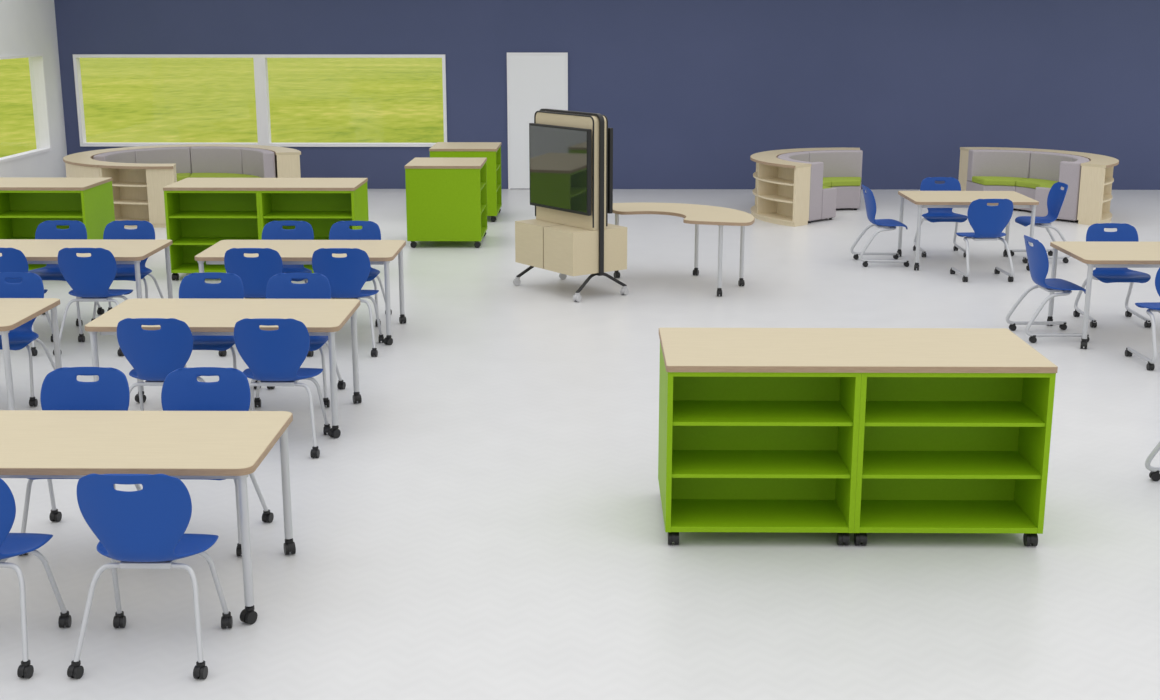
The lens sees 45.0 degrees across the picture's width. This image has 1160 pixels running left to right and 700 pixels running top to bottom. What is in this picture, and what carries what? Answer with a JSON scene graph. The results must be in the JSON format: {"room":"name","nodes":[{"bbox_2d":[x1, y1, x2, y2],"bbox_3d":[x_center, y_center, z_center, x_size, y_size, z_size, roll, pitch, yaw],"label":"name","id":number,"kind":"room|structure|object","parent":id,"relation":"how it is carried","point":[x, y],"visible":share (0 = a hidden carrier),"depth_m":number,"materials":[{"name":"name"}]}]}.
{"room":"classroom","nodes":[
{"label":"classroom","id":0,"kind":"room"},
{"bbox_2d":[0,0,66,177],"bbox_3d":[-8.402,-1.470,9.150,0.200,4.000,26.300,0,13,1],"label":"wall","id":1,"kind":"structure","parent":0,"point":[27,27],"depth_m":21.27,"materials":[{"name":"white paint"}]},
{"bbox_2d":[0,54,51,162],"bbox_3d":[-8.237,-3.272,19.257,0.150,1.460,4.400,0,13,1],"label":"window","id":2,"kind":"structure","parent":1,"relation":"in","point":[38,59],"depth_m":21.31,"materials":[{"name":"white paint"}]},
{"bbox_2d":[0,189,1159,699],"bbox_3d":[2.399,0.537,9.614,21.800,0.120,26.500,0,13,1],"label":"floor","id":3,"kind":"structure","parent":0,"point":[486,522],"depth_m":7.41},
{"bbox_2d":[0,248,52,355],"bbox_3d":[-4.712,-0.441,11.545,0.579,0.884,0.557,0,13,1],"label":"chair","id":4,"kind":"object","parent":3,"relation":"on","point":[12,259],"visible":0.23,"depth_m":11.31,"materials":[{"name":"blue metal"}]},
{"bbox_2d":[0,272,55,405],"bbox_3d":[-4.112,-0.089,10.072,0.579,0.884,0.557,0,13,1],"label":"chair","id":5,"kind":"object","parent":3,"relation":"on","point":[31,286],"visible":0.73,"depth_m":10.15,"materials":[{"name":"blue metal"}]},
{"bbox_2d":[0,298,61,409],"bbox_3d":[-4.493,0.104,9.555,1.653,0.750,0.934,0,13,1],"label":"table","id":6,"kind":"object","parent":3,"relation":"on","point":[14,312],"visible":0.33,"depth_m":9.50,"materials":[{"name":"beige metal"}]},
{"bbox_2d":[0,478,71,677],"bbox_3d":[-2.583,0.884,6.008,0.579,0.884,0.557,0,13,1],"label":"chair","id":7,"kind":"object","parent":3,"relation":"on","point":[11,544],"visible":1,"depth_m":5.94,"materials":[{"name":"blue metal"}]},
{"bbox_2d":[0,181,114,270],"bbox_3d":[-5.590,-1.284,14.932,0.977,0.945,0.880,0,13,1],"label":"shelving unit","id":8,"kind":"object","parent":3,"relation":"on","point":[21,211],"visible":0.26,"depth_m":14.84,"materials":[{"name":"laminate"}]},
{"bbox_2d":[0,177,111,190],"bbox_3d":[-6.080,-1.760,14.823,1.972,0.033,0.896,0,13,1],"label":"countertop","id":9,"kind":"structure","parent":8,"relation":"on","point":[6,183],"depth_m":14.71,"materials":[{"name":"beige laminate"}]},
{"bbox_2d":[28,220,103,325],"bbox_3d":[-4.704,-0.702,12.636,0.579,0.884,0.557,0,13,1],"label":"chair","id":10,"kind":"object","parent":3,"relation":"on","point":[46,229],"visible":0.49,"depth_m":12.72,"materials":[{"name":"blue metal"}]},
{"bbox_2d":[21,367,141,554],"bbox_3d":[-2.612,0.567,7.333,0.579,0.884,0.557,0,13,1],"label":"chair","id":11,"kind":"object","parent":3,"relation":"on","point":[60,389],"visible":0.41,"depth_m":7.42,"materials":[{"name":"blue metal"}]},
{"bbox_2d":[0,239,172,297],"bbox_3d":[-4.455,-0.515,12.141,1.653,0.750,0.934,0,13,1],"label":"table","id":12,"kind":"object","parent":3,"relation":"on","point":[36,251],"visible":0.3,"depth_m":12.12,"materials":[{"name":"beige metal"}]},
{"bbox_2d":[63,152,117,177],"bbox_3d":[-6.720,-2.232,19.208,0.634,0.800,2.014,-6,15,-23],"label":"bookcase","id":13,"kind":"object","parent":3,"relation":"on","point":[81,164],"visible":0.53,"depth_m":18.62,"materials":[{"name":"brown wood"}]},
{"bbox_2d":[53,248,132,355],"bbox_3d":[-3.992,-0.439,11.537,0.579,0.884,0.557,0,13,1],"label":"chair","id":14,"kind":"object","parent":3,"relation":"on","point":[90,278],"visible":0.96,"depth_m":11.35,"materials":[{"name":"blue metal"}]},
{"bbox_2d":[93,150,134,162],"bbox_3d":[-6.415,-2.409,19.944,0.712,0.800,0.895,0,13,1],"label":"curved sofa section","id":15,"kind":"object","parent":3,"relation":"on","point":[124,156],"visible":0.15,"depth_m":19.92,"materials":[{"name":"grey fabric"}]},
{"bbox_2d":[91,220,163,320],"bbox_3d":[-4.084,-0.701,12.629,0.579,0.884,0.557,0,13,1],"label":"chair","id":16,"kind":"object","parent":3,"relation":"on","point":[145,230],"visible":0.58,"depth_m":12.71,"materials":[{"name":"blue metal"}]},
{"bbox_2d":[98,163,176,227],"bbox_3d":[-5.747,-2.031,18.366,1.039,0.800,0.425,2,14,8],"label":"bookcase","id":17,"kind":"object","parent":3,"relation":"on","point":[138,193],"visible":0.72,"depth_m":18.30,"materials":[{"name":"beige wood"}]},
{"bbox_2d":[0,410,295,623],"bbox_3d":[-2.274,0.780,6.730,1.653,0.750,0.934,0,13,1],"label":"table","id":18,"kind":"object","parent":3,"relation":"on","point":[33,443],"visible":1,"depth_m":6.55,"materials":[{"name":"brown wood"}]},
{"bbox_2d":[67,473,232,678],"bbox_3d":[-1.848,0.886,6.000,0.579,0.884,0.557,0,13,1],"label":"chair","id":19,"kind":"object","parent":3,"relation":"on","point":[145,528],"visible":1,"depth_m":5.82,"materials":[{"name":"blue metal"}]},
{"bbox_2d":[85,144,215,151],"bbox_3d":[-6.306,-2.594,20.717,1.971,0.800,0.620,-10,17,-35],"label":"bookcase","id":20,"kind":"object","parent":3,"relation":"on","point":[184,145],"visible":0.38,"depth_m":20.63,"materials":[{"name":"brown wood"}]},
{"bbox_2d":[117,318,204,410],"bbox_3d":[-2.651,0.185,8.926,0.579,0.884,0.557,0,13,1],"label":"chair","id":21,"kind":"object","parent":3,"relation":"on","point":[152,354],"visible":0.7,"depth_m":8.71,"materials":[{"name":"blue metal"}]},
{"bbox_2d":[132,147,191,181],"bbox_3d":[-6.039,-2.528,20.442,0.914,0.800,0.654,-9,16,-32],"label":"curved sofa section","id":22,"kind":"object","parent":3,"relation":"on","point":[181,156],"visible":0.25,"depth_m":20.55,"materials":[{"name":"grey fabric"}]},
{"bbox_2d":[176,173,190,181],"bbox_3d":[-5.992,-2.500,20.376,0.781,0.083,0.484,-9,16,-32],"label":"seat cushion","id":23,"kind":"object","parent":22,"relation":"on","point":[180,176],"depth_m":20.34,"materials":[{"name":"green fabric"}]},
{"bbox_2d":[164,191,260,279],"bbox_3d":[-3.784,-1.279,14.913,0.977,0.945,0.880,0,13,1],"label":"shelving unit","id":24,"kind":"object","parent":3,"relation":"on","point":[196,221],"visible":0.51,"depth_m":14.82,"materials":[{"name":"laminate"}]},
{"bbox_2d":[161,367,273,555],"bbox_3d":[-1.972,0.569,7.326,0.579,0.884,0.557,0,13,1],"label":"chair","id":25,"kind":"object","parent":3,"relation":"on","point":[181,390],"visible":0.29,"depth_m":7.42,"materials":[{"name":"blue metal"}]},
{"bbox_2d":[190,146,245,177],"bbox_3d":[-5.332,-2.556,20.562,0.901,0.800,0.701,0,13,1],"label":"curved sofa section","id":26,"kind":"object","parent":3,"relation":"on","point":[206,161],"visible":0.45,"depth_m":20.66,"materials":[{"name":"grey fabric"}]},
{"bbox_2d":[190,173,237,177],"bbox_3d":[-5.361,-2.526,20.483,0.770,0.083,0.531,0,13,1],"label":"seat cushion","id":27,"kind":"object","parent":26,"relation":"on","point":[194,175],"depth_m":20.35,"materials":[{"name":"green fabric"}]},
{"bbox_2d":[179,272,260,388],"bbox_3d":[-2.662,-0.085,10.056,0.579,0.884,0.557,0,13,1],"label":"chair","id":28,"kind":"object","parent":3,"relation":"on","point":[193,285],"visible":0.5,"depth_m":10.14,"materials":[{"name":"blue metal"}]},
{"bbox_2d":[84,298,361,437],"bbox_3d":[-2.374,0.109,9.532,1.653,0.750,0.934,0,13,1],"label":"table","id":29,"kind":"object","parent":3,"relation":"on","point":[204,317],"visible":0.77,"depth_m":9.37,"materials":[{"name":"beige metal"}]},
{"bbox_2d":[220,148,275,177],"bbox_3d":[-4.799,-2.474,20.216,0.654,0.800,0.914,-9,16,-34],"label":"curved sofa section","id":30,"kind":"object","parent":3,"relation":"on","point":[257,163],"visible":0.28,"depth_m":20.22,"materials":[{"name":"grey fabric"}]},
{"bbox_2d":[220,174,260,177],"bbox_3d":[-4.868,-2.451,20.171,0.484,0.083,0.781,-9,16,-34],"label":"seat cushion","id":31,"kind":"object","parent":30,"relation":"on","point":[239,175],"depth_m":20.22,"materials":[{"name":"green fabric"}]},
{"bbox_2d":[218,248,282,355],"bbox_3d":[-2.642,-0.436,11.523,0.579,0.884,0.557,0,13,1],"label":"chair","id":32,"kind":"object","parent":3,"relation":"on","point":[255,273],"visible":0.62,"depth_m":11.30,"materials":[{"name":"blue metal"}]},
{"bbox_2d":[213,144,300,177],"bbox_3d":[-4.708,-2.581,20.664,1.993,0.800,0.627,11,17,39],"label":"bookcase","id":33,"kind":"object","parent":3,"relation":"on","point":[287,160],"visible":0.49,"depth_m":19.95,"materials":[{"name":"brown wood"}]},
{"bbox_2d":[234,318,330,457],"bbox_3d":[-1.921,0.187,8.919,0.579,0.884,0.557,0,13,1],"label":"chair","id":34,"kind":"object","parent":3,"relation":"on","point":[273,357],"visible":0.95,"depth_m":8.72,"materials":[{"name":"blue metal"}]},
{"bbox_2d":[262,221,313,282],"bbox_3d":[-2.644,-0.697,12.614,0.579,0.884,0.557,0,13,1],"label":"chair","id":35,"kind":"object","parent":3,"relation":"on","point":[273,230],"visible":0.5,"depth_m":12.70,"materials":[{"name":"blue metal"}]},
{"bbox_2d":[194,240,405,344],"bbox_3d":[-2.375,-0.510,12.120,1.653,0.750,0.934,0,13,1],"label":"table","id":36,"kind":"object","parent":3,"relation":"on","point":[292,252],"visible":0.68,"depth_m":12.02,"materials":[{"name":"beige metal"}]},
{"bbox_2d":[254,273,345,406],"bbox_3d":[-2.032,-0.083,10.050,0.579,0.884,0.557,0,13,1],"label":"chair","id":37,"kind":"object","parent":3,"relation":"on","point":[279,286],"visible":0.4,"depth_m":10.13,"materials":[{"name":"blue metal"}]},
{"bbox_2d":[259,182,368,272],"bbox_3d":[-2.806,-1.276,14.903,0.977,0.945,0.880,0,13,1],"label":"shelving unit","id":38,"kind":"object","parent":3,"relation":"on","point":[321,210],"visible":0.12,"depth_m":14.81,"materials":[{"name":"laminate"}]},
{"bbox_2d":[163,178,367,190],"bbox_3d":[-3.295,-1.753,14.794,1.972,0.033,0.896,0,13,1],"label":"countertop","id":39,"kind":"structure","parent":38,"relation":"on","point":[187,184],"depth_m":14.62,"materials":[{"name":"beige laminate"}]},
{"bbox_2d":[307,248,383,356],"bbox_3d":[-1.932,-0.434,11.516,0.579,0.884,0.557,0,13,1],"label":"chair","id":40,"kind":"object","parent":3,"relation":"on","point":[346,276],"visible":0.83,"depth_m":11.31,"materials":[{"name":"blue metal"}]},
{"bbox_2d":[329,221,391,326],"bbox_3d":[-2.034,-0.696,12.608,0.579,0.884,0.557,0,13,1],"label":"chair","id":41,"kind":"object","parent":3,"relation":"on","point":[340,230],"visible":0.39,"depth_m":12.70,"materials":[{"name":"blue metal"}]},
{"bbox_2d":[405,162,486,247],"bbox_3d":[-1.608,-1.783,17.021,0.880,0.945,0.977,0,13,1],"label":"shelving unit","id":42,"kind":"object","parent":3,"relation":"on","point":[442,204],"visible":0.99,"depth_m":16.55,"materials":[{"name":"laminate"}]},
{"bbox_2d":[404,157,486,168],"bbox_3d":[-1.608,-2.259,16.907,0.896,0.033,0.992,0,13,1],"label":"countertop","id":43,"kind":"structure","parent":42,"relation":"on","point":[416,163],"depth_m":16.68,"materials":[{"name":"brown wood"}]},
{"bbox_2d":[430,146,501,221],"bbox_3d":[-1.545,-2.284,19.111,0.880,0.945,0.977,0,13,1],"label":"shelving unit","id":44,"kind":"object","parent":3,"relation":"on","point":[493,163],"visible":0.36,"depth_m":18.62,"materials":[{"name":"laminate"}]},
{"bbox_2d":[429,142,500,150],"bbox_3d":[-1.545,-2.759,18.997,0.896,0.033,0.992,0,13,1],"label":"countertop","id":45,"kind":"structure","parent":44,"relation":"on","point":[439,146],"depth_m":18.84,"materials":[{"name":"brown wood"}]},
{"bbox_2d":[513,109,628,301],"bbox_3d":[-0.102,-1.472,13.918,0.673,1.785,1.128,-10,17,-35],"label":"cart","id":46,"kind":"object","parent":3,"relation":"on","point":[564,243],"visible":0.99,"depth_m":13.63,"materials":[{"name":"beige wood"}]},
{"bbox_2d":[529,123,590,215],"bbox_3d":[-0.191,-1.788,13.775,0.071,0.825,1.000,-10,17,-35],"label":"television","id":47,"kind":"object","parent":46,"relation":"attached to","point":[559,156],"visible":1,"depth_m":13.72,"materials":[{"name":"black glass"}]},
{"bbox_2d":[608,127,612,213],"bbox_3d":[-0.002,-1.820,13.910,0.071,0.825,1.000,-10,17,-35],"label":"television","id":48,"kind":"object","parent":46,"relation":"attached to","point":[610,130],"visible":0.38,"depth_m":13.52,"materials":[{"name":"black plastic"}]},
{"bbox_2d":[613,202,754,295],"bbox_3d":[1.069,-1.060,14.418,1.954,0.750,0.996,13,19,43],"label":"table","id":49,"kind":"object","parent":3,"relation":"on","point":[695,214],"visible":0.95,"depth_m":14.28,"materials":[{"name":"brown wood"}]},
{"bbox_2d":[658,343,861,544],"bbox_3d":[0.937,0.469,7.609,0.977,0.945,0.880,0,13,1],"label":"shelving unit","id":50,"kind":"object","parent":3,"relation":"on","point":[773,452],"visible":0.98,"depth_m":7.49,"materials":[{"name":"laminate"}]},
{"bbox_2d":[750,153,811,226],"bbox_3d":[2.645,-2.195,19.052,0.564,0.800,1.721,-2,14,-10],"label":"bookcase","id":51,"kind":"object","parent":3,"relation":"on","point":[781,191],"visible":0.99,"depth_m":18.76,"materials":[{"name":"brown wood"}]},
{"bbox_2d":[777,151,830,186],"bbox_3d":[3.143,-2.338,19.650,0.657,0.800,0.930,7,15,28],"label":"curved sofa section","id":52,"kind":"object","parent":3,"relation":"on","point":[801,156],"visible":0.18,"depth_m":19.74,"materials":[{"name":"grey fabric"}]},
{"bbox_2d":[823,180,830,186],"bbox_3d":[3.216,-2.317,19.611,0.485,0.083,0.783,7,15,28],"label":"seat cushion","id":53,"kind":"object","parent":52,"relation":"on","point":[825,183],"depth_m":19.62,"materials":[{"name":"green fabric"}]},
{"bbox_2d":[778,157,836,222],"bbox_3d":[3.087,-2.183,19.002,0.656,0.800,0.927,-5,14,-20],"label":"curved sofa section","id":54,"kind":"object","parent":3,"relation":"on","point":[822,203],"visible":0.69,"depth_m":18.67,"materials":[{"name":"grey fabric"}]},
{"bbox_2d":[759,147,859,154],"bbox_3d":[3.293,-2.495,20.306,1.848,0.800,0.599,-7,15,-27],"label":"bookcase","id":55,"kind":"object","parent":3,"relation":"on","point":[782,151],"visible":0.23,"depth_m":20.33,"materials":[{"name":"brown wood"}]},
{"bbox_2d":[803,150,862,209],"bbox_3d":[3.632,-2.428,20.026,0.909,0.800,0.711,0,13,1],"label":"curved sofa section","id":56,"kind":"object","parent":3,"relation":"on","point":[843,168],"visible":0.66,"depth_m":20.10,"materials":[{"name":"grey fabric"}]},
{"bbox_2d":[823,177,860,186],"bbox_3d":[3.698,-2.400,19.956,0.783,0.083,0.485,-3,14,-12],"label":"seat cushion","id":57,"kind":"object","parent":56,"relation":"on","point":[835,181],"depth_m":19.77,"materials":[{"name":"green fabric"}]},
{"bbox_2d":[850,184,908,266],"bbox_3d":[3.346,-1.395,15.567,0.553,0.866,0.524,0,13,-1],"label":"chair","id":58,"kind":"object","parent":3,"relation":"on","point":[870,203],"visible":1,"depth_m":15.42,"materials":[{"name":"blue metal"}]},
{"bbox_2d":[913,177,967,256],"bbox_3d":[4.183,-1.542,16.181,0.524,0.866,0.553,0,13,1],"label":"chair","id":59,"kind":"object","parent":3,"relation":"on","point":[933,215],"visible":0.8,"depth_m":16.27,"materials":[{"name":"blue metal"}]},
{"bbox_2d":[854,373,1055,545],"bbox_3d":[1.915,0.472,7.598,0.977,0.945,0.880,0,13,1],"label":"shelving unit","id":60,"kind":"object","parent":3,"relation":"on","point":[938,452],"visible":0.7,"depth_m":7.45,"materials":[{"name":"laminate"}]},
{"bbox_2d":[659,328,1057,372],"bbox_3d":[1.426,-0.005,7.490,1.972,0.033,0.896,0,13,1],"label":"countertop","id":61,"kind":"structure","parent":60,"relation":"on","point":[777,350],"depth_m":7.41,"materials":[{"name":"brown wood"}]},
{"bbox_2d":[897,191,1038,270],"bbox_3d":[4.276,-1.336,15.571,1.328,0.750,0.990,0,13,1],"label":"table","id":62,"kind":"object","parent":3,"relation":"on","point":[922,199],"visible":0.79,"depth_m":15.29,"materials":[{"name":"brown wood"}]},
{"bbox_2d":[950,199,1013,281],"bbox_3d":[4.237,-1.179,14.664,0.524,0.866,0.553,0,13,-1],"label":"chair","id":63,"kind":"object","parent":3,"relation":"on","point":[987,222],"visible":1,"depth_m":14.48,"materials":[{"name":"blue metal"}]},
{"bbox_2d":[966,149,1033,209],"bbox_3d":[6.083,-2.444,20.093,0.882,0.800,0.722,0,13,1],"label":"curved sofa section","id":64,"kind":"object","parent":3,"relation":"on","point":[988,169],"visible":0.69,"depth_m":20.17,"materials":[{"name":"grey fabric"}]},
{"bbox_2d":[972,176,1026,185],"bbox_3d":[6.002,-2.416,20.023,0.768,0.083,0.483,4,14,15],"label":"seat cushion","id":65,"kind":"object","parent":64,"relation":"on","point":[976,180],"depth_m":19.91,"materials":[{"name":"green fabric"}]},
{"bbox_2d":[958,147,1083,190],"bbox_3d":[6.406,-2.510,20.366,1.806,0.800,0.588,8,15,29],"label":"bookcase","id":66,"kind":"object","parent":3,"relation":"on","point":[964,151],"visible":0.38,"depth_m":20.50,"materials":[{"name":"brown wood"}]},
{"bbox_2d":[1010,182,1070,262],"bbox_3d":[5.218,-1.449,15.792,0.553,0.866,0.524,0,13,-1],"label":"chair","id":67,"kind":"object","parent":3,"relation":"on","point":[1056,196],"visible":0.94,"depth_m":15.78,"materials":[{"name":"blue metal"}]},
{"bbox_2d":[1014,151,1080,210],"bbox_3d":[6.532,-2.348,19.692,0.653,0.800,0.912,-7,15,-26],"label":"curved sofa section","id":68,"kind":"object","parent":3,"relation":"on","point":[1044,166],"visible":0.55,"depth_m":19.73,"materials":[{"name":"grey fabric"}]},
{"bbox_2d":[1016,178,1058,188],"bbox_3d":[6.455,-2.328,19.658,0.483,0.083,0.768,-7,15,-26],"label":"seat cushion","id":69,"kind":"object","parent":68,"relation":"on","point":[1029,183],"depth_m":19.65,"materials":[{"name":"green fabric"}]},
{"bbox_2d":[1006,235,1089,342],"bbox_3d":[4.027,-0.541,12.000,0.554,0.866,0.524,-1,13,-3],"label":"chair","id":70,"kind":"object","parent":3,"relation":"on","point":[1037,256],"visible":0.98,"depth_m":11.87,"materials":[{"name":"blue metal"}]},
{"bbox_2d":[1035,157,1089,221],"bbox_3d":[6.560,-2.196,19.056,0.654,0.800,0.909,5,14,21],"label":"curved sofa section","id":71,"kind":"object","parent":3,"relation":"on","point":[1070,172],"visible":0.67,"depth_m":18.67,"materials":[{"name":"grey fabric"}]},
{"bbox_2d":[1038,184,1052,187],"bbox_3d":[6.498,-2.200,19.120,0.473,0.083,0.674,4,14,18],"label":"seat cushion","id":72,"kind":"object","parent":71,"relation":"on","point":[1039,185],"depth_m":19.16,"materials":[{"name":"green fabric"}]},
{"bbox_2d":[1070,153,1118,224],"bbox_3d":[7.004,-2.207,19.104,0.564,0.800,1.721,3,14,11],"label":"bookcase","id":73,"kind":"object","parent":3,"relation":"on","point":[1096,180],"visible":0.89,"depth_m":18.46,"materials":[{"name":"brown wood"}]},
{"bbox_2d":[1047,241,1159,348],"bbox_3d":[4.806,-0.480,11.996,1.328,0.750,0.990,0,13,1],"label":"table","id":74,"kind":"object","parent":3,"relation":"on","point":[1093,254],"visible":0.88,"depth_m":11.77,"materials":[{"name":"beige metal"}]},
{"bbox_2d":[1073,223,1150,327],"bbox_3d":[4.803,-0.679,12.576,0.524,0.866,0.553,0,13,1],"label":"chair","id":75,"kind":"object","parent":3,"relation":"on","point":[1125,232],"visible":0.76,"depth_m":12.66,"materials":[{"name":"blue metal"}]},
{"bbox_2d":[1125,268,1159,369],"bbox_3d":[4.696,-0.312,11.042,0.524,0.866,0.553,0,13,1],"label":"chair","id":76,"kind":"object","parent":3,"relation":"on","point":[1152,306],"visible":1,"depth_m":10.96,"materials":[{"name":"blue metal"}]},
{"bbox_2d":[1145,442,1159,480],"bbox_3d":[3.633,0.412,8.018,0.553,0.866,0.524,0,13,1],"label":"chair","id":77,"kind":"object","parent":3,"relation":"on","point":[1154,474],"visible":1,"depth_m":8.32,"materials":[{"name":"silver metal"}]},
{"bbox_2d":[54,0,1159,189],"bbox_3d":[2.540,-4.527,21.922,21.800,4.000,0.200,0,13,1],"label":"wall","id":78,"kind":"structure","parent":0,"point":[688,91],"depth_m":21.84,"materials":[{"name":"blue paint"}]},
{"bbox_2d":[73,54,260,146],"bbox_3d":[-6.490,-3.939,22.106,2.880,1.430,0.150,0,13,1],"label":"window","id":79,"kind":"structure","parent":78,"relation":"in","point":[76,57],"depth_m":22.00,"materials":[{"name":"white paint"}]},
{"bbox_2d":[256,54,265,145],"bbox_3d":[-5.010,-3.935,22.091,0.080,1.430,0.150,0,13,1],"label":"trim","id":80,"kind":"structure","parent":78,"relation":"attached to","point":[259,56],"depth_m":22.01,"materials":[{"name":"white paint"}]},
{"bbox_2d":[262,54,446,146],"bbox_3d":[-3.535,-3.931,22.075,2.870,1.430,0.150,0,13,1],"label":"window","id":81,"kind":"structure","parent":78,"relation":"in","point":[264,56],"depth_m":22.00,"materials":[{"name":"white paint"}]},
{"bbox_2d":[509,55,565,188],"bbox_3d":[-0.666,-3.589,22.062,0.890,2.090,0.035,0,13,1],"label":"door","id":82,"kind":"structure","parent":78,"relation":"in","point":[536,82],"depth_m":21.95,"materials":[{"name":"white paint"}]},
{"bbox_2d":[507,53,567,188],"bbox_3d":[-0.666,-3.597,22.054,0.950,2.130,0.045,0,13,1],"label":"trim","id":83,"kind":"structure","parent":78,"relation":"attached to","point":[508,54],"depth_m":21.91,"materials":[{"name":"white paint"}]},
{"label":"outside","id":84,"kind":"structure","parent":0,"visible":0},
{"bbox_2d":[0,57,443,157],"bbox_3d":[1.286,-25.168,117.358,320.000,0.001,280.000,0,13,1],"label":"grass field","id":85,"kind":"structure","parent":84,"point":[128,100],"depth_m":46.69,"materials":[{"name":"green plant"}]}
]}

